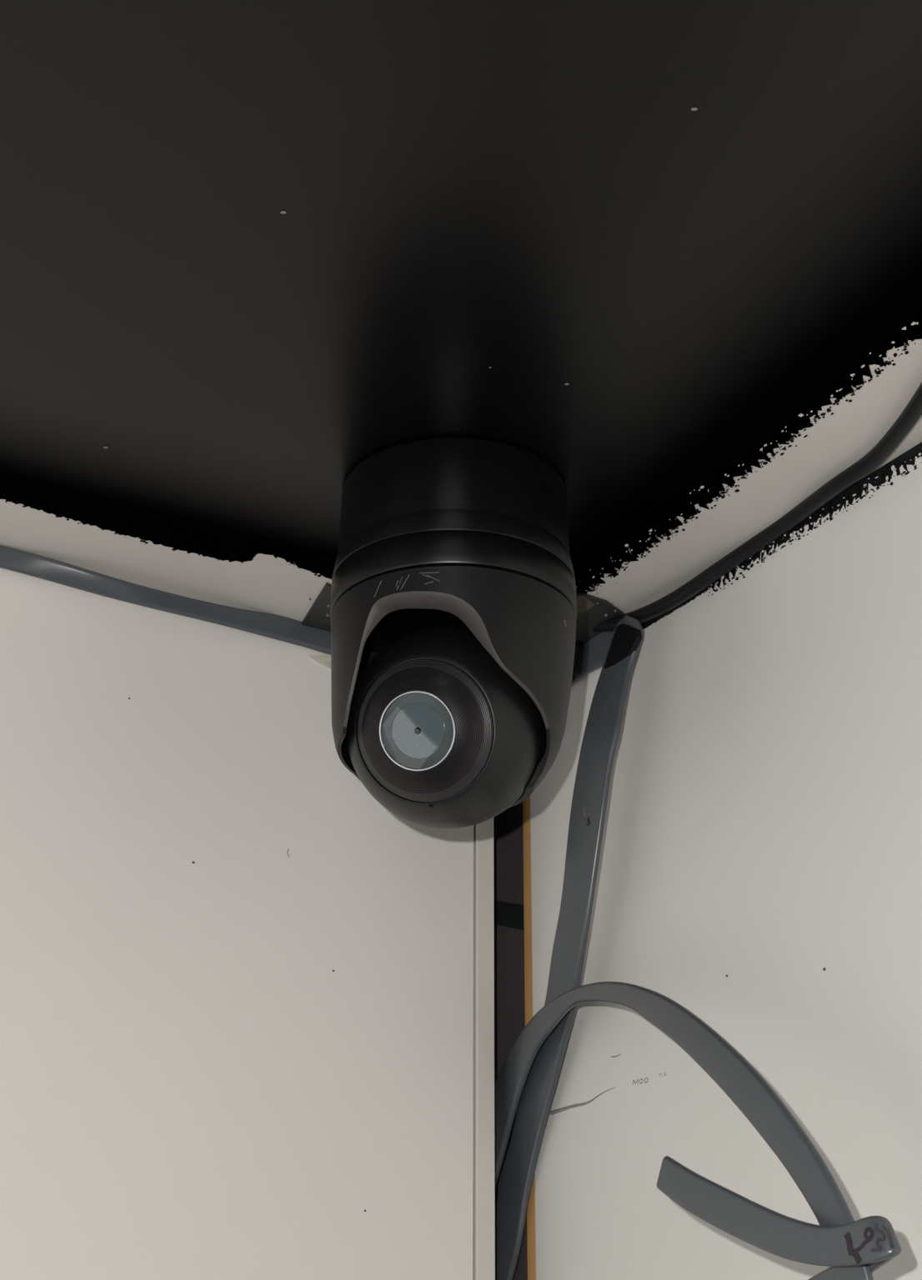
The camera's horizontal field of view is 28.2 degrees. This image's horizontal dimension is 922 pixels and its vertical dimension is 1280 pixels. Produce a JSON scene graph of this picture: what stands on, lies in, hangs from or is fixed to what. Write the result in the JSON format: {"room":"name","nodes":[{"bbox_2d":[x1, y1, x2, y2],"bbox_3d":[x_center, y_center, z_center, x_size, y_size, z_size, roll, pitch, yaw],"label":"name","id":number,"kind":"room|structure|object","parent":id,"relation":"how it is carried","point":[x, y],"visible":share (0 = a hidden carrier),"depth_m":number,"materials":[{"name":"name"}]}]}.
{"room":"room corner","nodes":[
{"label":"room corner","id":0,"kind":"room"},
{"bbox_2d":[0,567,473,1279],"bbox_3d":[-0.672,0.402,0.035,1.576,1.250,0.009,15,-29,-28],"label":"wall","id":1,"kind":"structure","parent":0,"point":[236,982],"depth_m":0.57,"materials":[{"name":"white paint"}]},
{"bbox_2d":[0,545,613,683],"bbox_3d":[-0.066,-0.007,0.620,0.241,0.019,0.062,7,-26,-14],"label":"cable","id":2,"kind":"object","parent":1,"relation":"attached to","point":[592,654],"visible":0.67,"depth_m":0.60,"materials":[{"name":"grey rubber"}]},
{"bbox_2d":[571,640,579,681],"bbox_3d":[0.040,0.003,0.642,0.001,0.024,0.010,15,-29,-28],"label":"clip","id":3,"kind":"object","parent":2,"relation":"attached to","point":[577,642],"visible":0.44,"depth_m":0.64,"materials":[{"name":"black plastic"}]},
{"bbox_2d":[522,795,535,1279],"bbox_3d":[0.026,0.585,0.419,0.011,1.250,0.005,15,-29,-28],"label":"trim","id":4,"kind":"structure","parent":1,"relation":"attached to","point":[526,803],"depth_m":0.64,"materials":[{"name":"orange wood"}]},
{"bbox_2d":[0,0,921,621],"bbox_3d":[-0.224,-0.429,-0.251,1.700,0.021,1.700,15,-29,-28],"label":"ceiling","id":5,"kind":"structure","parent":0,"point":[664,255],"depth_m":0.45,"materials":[{"name":"black paint"}]},
{"bbox_2d":[330,437,576,829],"bbox_3d":[-0.002,0.003,0.526,0.071,0.104,0.071,-15,-29,29],"label":"security camera","id":6,"kind":"object","parent":5,"relation":"attached to","point":[453,602],"visible":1,"depth_m":0.50,"materials":[{"name":"black plastic"}]},
{"bbox_2d":[301,582,624,646],"bbox_3d":[0.001,-0.008,0.623,0.102,0.002,0.071,15,-29,-29],"label":"corner patch","id":7,"kind":"object","parent":5,"relation":"attached to","point":[592,611],"visible":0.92,"depth_m":0.62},
{"bbox_2d":[530,441,921,1279],"bbox_3d":[0.444,0.297,-0.202,0.013,1.251,1.600,15,-29,-28],"label":"wall","id":8,"kind":"structure","parent":0,"point":[759,870],"depth_m":0.54,"materials":[{"name":"white paint"}]},
{"bbox_2d":[472,817,494,1279],"bbox_3d":[0.004,0.580,0.408,0.007,1.250,0.009,15,-29,-28],"label":"trim","id":9,"kind":"structure","parent":8,"relation":"attached to","point":[483,1193],"depth_m":0.61,"materials":[{"name":"white paint"}]},
{"bbox_2d":[495,615,643,1279],"bbox_3d":[0.029,0.105,0.608,0.013,0.213,0.117,13,-28,-25],"label":"strap","id":10,"kind":"object","parent":8,"relation":"attached to","point":[602,732],"visible":0.99,"depth_m":0.60,"materials":[{"name":"plastic"}]},
{"bbox_2d":[494,981,873,1279],"bbox_3d":[0.044,0.145,0.522,0.011,0.109,0.248,9,-26,-18],"label":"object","id":11,"kind":"object","parent":8,"relation":"attached to","point":[732,1073],"visible":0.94,"depth_m":0.47,"materials":[{"name":"grey plastic"}]},
{"bbox_2d":[656,1155,901,1279],"bbox_3d":[0.075,0.137,0.422,0.014,0.045,0.084,14,-28,-27],"label":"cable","id":12,"kind":"object","parent":11,"relation":"attached to","point":[872,1241],"visible":1,"depth_m":0.41,"materials":[{"name":"plastic"}]},
{"bbox_2d":[592,381,921,631],"bbox_3d":[0.089,-0.039,0.557,0.029,0.014,0.265,10,-27,-21],"label":"cable","id":13,"kind":"object","parent":8,"relation":"attached to","point":[912,412],"visible":0.85,"depth_m":0.56,"materials":[{"name":"grey rubber"}]},
{"bbox_3d":[-0.699,0.438,0.112,1.389,1.250,0.850,0,-25,0],"label":"wall","id":14,"kind":"structure","parent":0,"visible":0},
{"bbox_2d":[493,801,527,1279],"bbox_3d":[0.002,0.601,0.454,0.011,1.250,0.085,15,-29,-28],"label":"wall gap","id":15,"kind":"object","parent":14,"relation":"attached to","point":[509,992],"depth_m":0.65,"materials":[{"name":"black"}]}
]}

